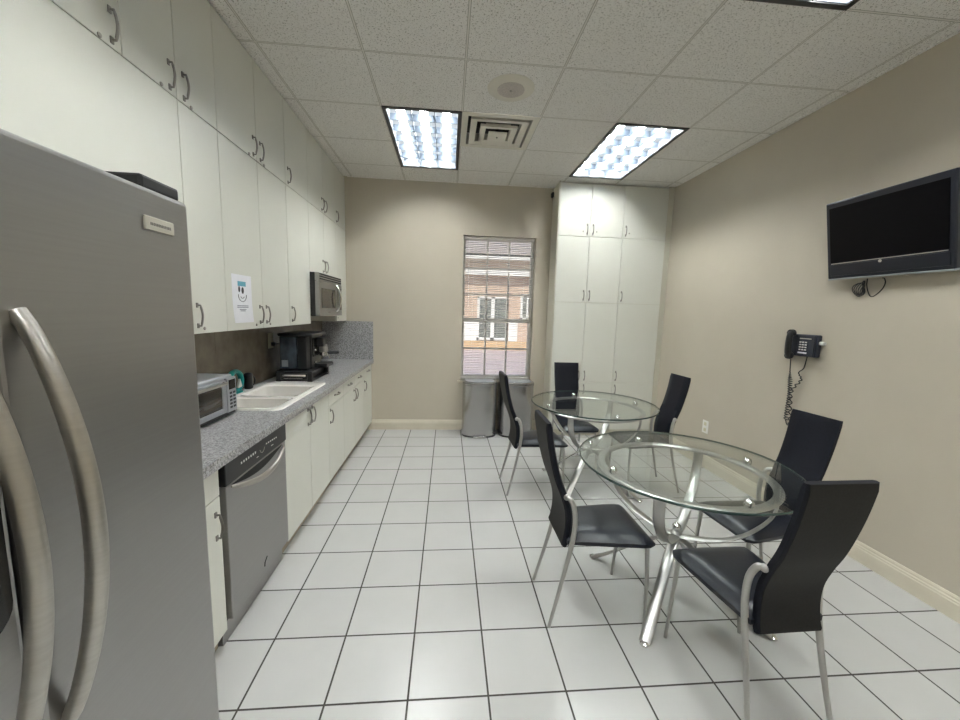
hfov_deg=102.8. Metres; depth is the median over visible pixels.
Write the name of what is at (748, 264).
wall
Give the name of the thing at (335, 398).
base cabinet
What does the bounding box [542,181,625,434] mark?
tall cabinet
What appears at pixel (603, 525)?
dining chair
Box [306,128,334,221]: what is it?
upper cabinet
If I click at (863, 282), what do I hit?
cable bundle
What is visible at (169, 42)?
upper cabinet
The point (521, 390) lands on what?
trash can
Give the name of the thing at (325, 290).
microwave
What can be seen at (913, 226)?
television
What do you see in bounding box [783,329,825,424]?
telephone
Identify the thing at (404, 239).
wall
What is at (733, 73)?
ceiling
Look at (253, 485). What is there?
dishwasher
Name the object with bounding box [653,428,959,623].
baseboard
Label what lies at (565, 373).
dining chair
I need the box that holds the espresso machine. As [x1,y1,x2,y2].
[277,331,338,369]
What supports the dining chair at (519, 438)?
on the floor
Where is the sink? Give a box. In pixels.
[235,381,325,410]
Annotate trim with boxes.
[347,176,552,188]
[676,29,959,185]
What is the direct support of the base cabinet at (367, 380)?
on the floor
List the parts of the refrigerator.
door, handle, handle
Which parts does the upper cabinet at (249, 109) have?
door, handle, handle, door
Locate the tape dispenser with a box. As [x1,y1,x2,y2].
[228,369,243,393]
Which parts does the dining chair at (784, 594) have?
leg, leg, seat, leg, backrest, leg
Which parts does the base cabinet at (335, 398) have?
drawer, door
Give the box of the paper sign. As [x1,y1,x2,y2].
[231,273,253,322]
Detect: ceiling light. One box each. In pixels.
[381,105,461,169]
[569,123,689,179]
[747,0,858,10]
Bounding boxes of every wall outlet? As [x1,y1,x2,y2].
[268,333,272,348]
[702,419,708,433]
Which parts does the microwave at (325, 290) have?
door, handle, control panel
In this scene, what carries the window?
in the wall at (404, 239)
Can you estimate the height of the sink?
0.202 m
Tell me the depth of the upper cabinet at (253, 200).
2.41 m
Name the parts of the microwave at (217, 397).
door, handle, control panel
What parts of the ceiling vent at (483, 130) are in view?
plate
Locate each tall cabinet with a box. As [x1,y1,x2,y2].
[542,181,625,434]
[606,186,674,434]
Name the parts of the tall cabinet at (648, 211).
door, door, door, door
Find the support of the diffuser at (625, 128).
attached to the ceiling light at (627, 146)
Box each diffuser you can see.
[389,109,457,160]
[584,125,672,171]
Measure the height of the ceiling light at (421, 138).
0.101 m
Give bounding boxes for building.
[464,241,530,350]
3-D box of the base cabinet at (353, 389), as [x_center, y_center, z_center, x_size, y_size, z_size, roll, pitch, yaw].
[-1.556,0.557,3.891,0.619,0.844,0.829,1,7,-5]
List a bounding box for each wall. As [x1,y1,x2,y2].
[344,176,553,428]
[655,33,959,596]
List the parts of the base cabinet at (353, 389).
drawer, door, drawer, door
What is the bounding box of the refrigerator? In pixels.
[0,129,218,719]
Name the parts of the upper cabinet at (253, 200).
door, handle, handle, door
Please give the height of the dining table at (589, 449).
0.750 m
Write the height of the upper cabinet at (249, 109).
0.598 m
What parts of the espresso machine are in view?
water tank, lid, panel, panel, handle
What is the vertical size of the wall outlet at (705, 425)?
0.130 m
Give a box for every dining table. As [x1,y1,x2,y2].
[532,390,659,502]
[579,431,806,647]
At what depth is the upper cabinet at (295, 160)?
3.01 m
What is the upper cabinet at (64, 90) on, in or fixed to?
attached to the wall
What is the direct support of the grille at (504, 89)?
attached to the ceiling speaker
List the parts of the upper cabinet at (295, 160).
handle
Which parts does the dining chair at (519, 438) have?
leg, backrest, leg, seat, leg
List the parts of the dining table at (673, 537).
leg, leg, leg, leg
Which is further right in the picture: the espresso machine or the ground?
the ground
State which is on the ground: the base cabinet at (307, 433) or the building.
the building
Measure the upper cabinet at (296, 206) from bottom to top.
1.050 m
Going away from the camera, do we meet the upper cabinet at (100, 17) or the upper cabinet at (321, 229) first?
the upper cabinet at (100, 17)
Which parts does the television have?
trim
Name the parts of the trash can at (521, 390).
lid, lid plate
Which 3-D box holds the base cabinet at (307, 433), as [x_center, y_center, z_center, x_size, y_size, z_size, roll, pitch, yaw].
[-1.451,0.716,2.639,0.619,0.844,0.821,1,7,-5]
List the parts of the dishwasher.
kick plate, control panel, handle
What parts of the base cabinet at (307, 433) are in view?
door, handle, handle, door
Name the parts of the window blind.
rail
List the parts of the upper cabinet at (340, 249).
door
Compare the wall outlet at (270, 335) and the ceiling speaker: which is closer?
the ceiling speaker
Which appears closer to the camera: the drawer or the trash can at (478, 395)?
the drawer
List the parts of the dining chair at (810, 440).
leg, seat, leg, leg, backrest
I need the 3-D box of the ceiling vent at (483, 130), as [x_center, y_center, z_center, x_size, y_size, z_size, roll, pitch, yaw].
[0.145,-1.962,3.245,0.610,0.156,0.610,1,7,-5]
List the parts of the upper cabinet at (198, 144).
handle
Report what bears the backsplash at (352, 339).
attached to the wall at (404, 239)
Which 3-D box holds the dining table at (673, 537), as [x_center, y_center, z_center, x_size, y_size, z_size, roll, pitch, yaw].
[1.056,0.906,2.058,1.055,0.750,1.055,8,10,42]
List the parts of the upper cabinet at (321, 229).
door, door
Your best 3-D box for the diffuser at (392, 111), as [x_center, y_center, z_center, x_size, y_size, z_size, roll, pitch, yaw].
[-0.487,-2.057,3.489,0.550,0.012,1.160,1,7,-5]
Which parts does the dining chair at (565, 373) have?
leg, leg, backrest, seat, leg, leg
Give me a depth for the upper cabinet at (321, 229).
3.66 m
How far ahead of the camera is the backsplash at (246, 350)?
2.85 m
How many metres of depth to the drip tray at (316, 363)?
3.42 m
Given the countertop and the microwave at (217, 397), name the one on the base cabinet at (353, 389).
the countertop
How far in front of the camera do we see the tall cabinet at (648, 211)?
4.62 m
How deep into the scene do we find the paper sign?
2.27 m
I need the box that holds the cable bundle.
[852,277,885,296]
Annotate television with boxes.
[826,167,959,280]
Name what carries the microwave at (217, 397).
on the countertop
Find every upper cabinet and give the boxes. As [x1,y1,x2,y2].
[0,0,182,202]
[50,0,120,54]
[117,0,216,128]
[177,100,227,333]
[210,5,284,182]
[217,131,289,330]
[282,98,307,200]
[285,184,310,324]
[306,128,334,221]
[308,202,335,276]
[311,223,346,320]
[334,165,344,229]
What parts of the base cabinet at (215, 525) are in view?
drawer, handle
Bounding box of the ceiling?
[207,0,959,187]
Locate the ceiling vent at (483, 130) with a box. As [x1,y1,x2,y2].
[460,111,540,149]
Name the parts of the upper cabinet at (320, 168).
door, door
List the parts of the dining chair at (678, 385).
leg, leg, seat, leg, backrest, leg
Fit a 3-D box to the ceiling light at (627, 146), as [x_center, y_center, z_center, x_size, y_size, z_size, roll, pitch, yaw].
[1.335,-1.992,3.649,0.608,0.101,1.218,1,7,-5]
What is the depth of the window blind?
4.78 m
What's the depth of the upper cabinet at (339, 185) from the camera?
4.25 m
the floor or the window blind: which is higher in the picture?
the window blind
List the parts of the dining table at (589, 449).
leg, leg, leg, leg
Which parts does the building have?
white panel, pane, white panel, pane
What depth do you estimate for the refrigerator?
0.81 m
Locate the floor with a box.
[215,429,959,719]
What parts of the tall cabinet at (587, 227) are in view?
door, door, door, door, door, door, door, door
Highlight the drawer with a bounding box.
[276,366,328,381]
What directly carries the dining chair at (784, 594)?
on the floor
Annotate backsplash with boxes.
[194,321,322,388]
[322,321,372,359]
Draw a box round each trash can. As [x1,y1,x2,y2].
[461,378,496,437]
[497,379,533,437]
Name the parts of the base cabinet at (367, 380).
drawer, door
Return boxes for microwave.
[197,373,236,427]
[310,272,341,315]
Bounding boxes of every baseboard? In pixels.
[368,419,535,429]
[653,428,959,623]
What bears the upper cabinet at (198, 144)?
attached to the wall
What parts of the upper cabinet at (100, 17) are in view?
handle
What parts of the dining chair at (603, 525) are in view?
leg, backrest, leg, seat, leg, leg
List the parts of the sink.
bowl, bowl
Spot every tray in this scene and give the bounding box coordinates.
[314,361,332,366]
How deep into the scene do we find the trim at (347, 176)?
4.52 m
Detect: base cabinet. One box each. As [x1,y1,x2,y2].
[204,470,226,650]
[282,394,329,552]
[323,384,344,492]
[339,370,363,469]
[359,365,371,440]
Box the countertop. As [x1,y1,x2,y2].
[200,359,373,478]
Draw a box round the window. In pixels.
[461,239,534,378]
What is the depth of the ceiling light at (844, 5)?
1.83 m
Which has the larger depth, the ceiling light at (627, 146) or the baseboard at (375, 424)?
the baseboard at (375, 424)
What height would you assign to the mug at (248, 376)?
0.122 m
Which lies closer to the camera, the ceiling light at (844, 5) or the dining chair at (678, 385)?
the ceiling light at (844, 5)
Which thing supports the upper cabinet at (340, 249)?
attached to the wall
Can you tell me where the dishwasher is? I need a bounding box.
[218,424,288,646]
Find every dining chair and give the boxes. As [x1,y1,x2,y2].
[499,371,567,495]
[532,409,655,627]
[552,362,598,470]
[607,373,690,495]
[663,480,879,719]
[693,409,842,559]
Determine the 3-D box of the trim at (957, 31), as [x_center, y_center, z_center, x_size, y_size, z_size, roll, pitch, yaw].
[2.545,-1.611,1.247,0.022,0.006,6.450,1,7,-5]
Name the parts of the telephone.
coil cord, return cord, keypad plate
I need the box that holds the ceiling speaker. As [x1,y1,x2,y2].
[487,74,534,101]
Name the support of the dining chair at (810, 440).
on the floor
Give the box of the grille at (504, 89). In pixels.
[497,82,524,97]
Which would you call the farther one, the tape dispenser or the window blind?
the window blind
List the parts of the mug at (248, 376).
lid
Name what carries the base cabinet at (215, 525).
on the floor
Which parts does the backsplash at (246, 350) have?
wall panel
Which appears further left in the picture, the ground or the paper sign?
the paper sign
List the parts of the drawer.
post, drawer, post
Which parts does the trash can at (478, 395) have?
lid, lid plate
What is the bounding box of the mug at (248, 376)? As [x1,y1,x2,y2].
[243,372,255,388]
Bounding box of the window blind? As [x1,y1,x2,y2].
[462,236,534,378]
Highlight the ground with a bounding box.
[463,349,525,374]
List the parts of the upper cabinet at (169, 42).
door, handle, handle, door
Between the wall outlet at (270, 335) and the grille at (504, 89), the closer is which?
the grille at (504, 89)

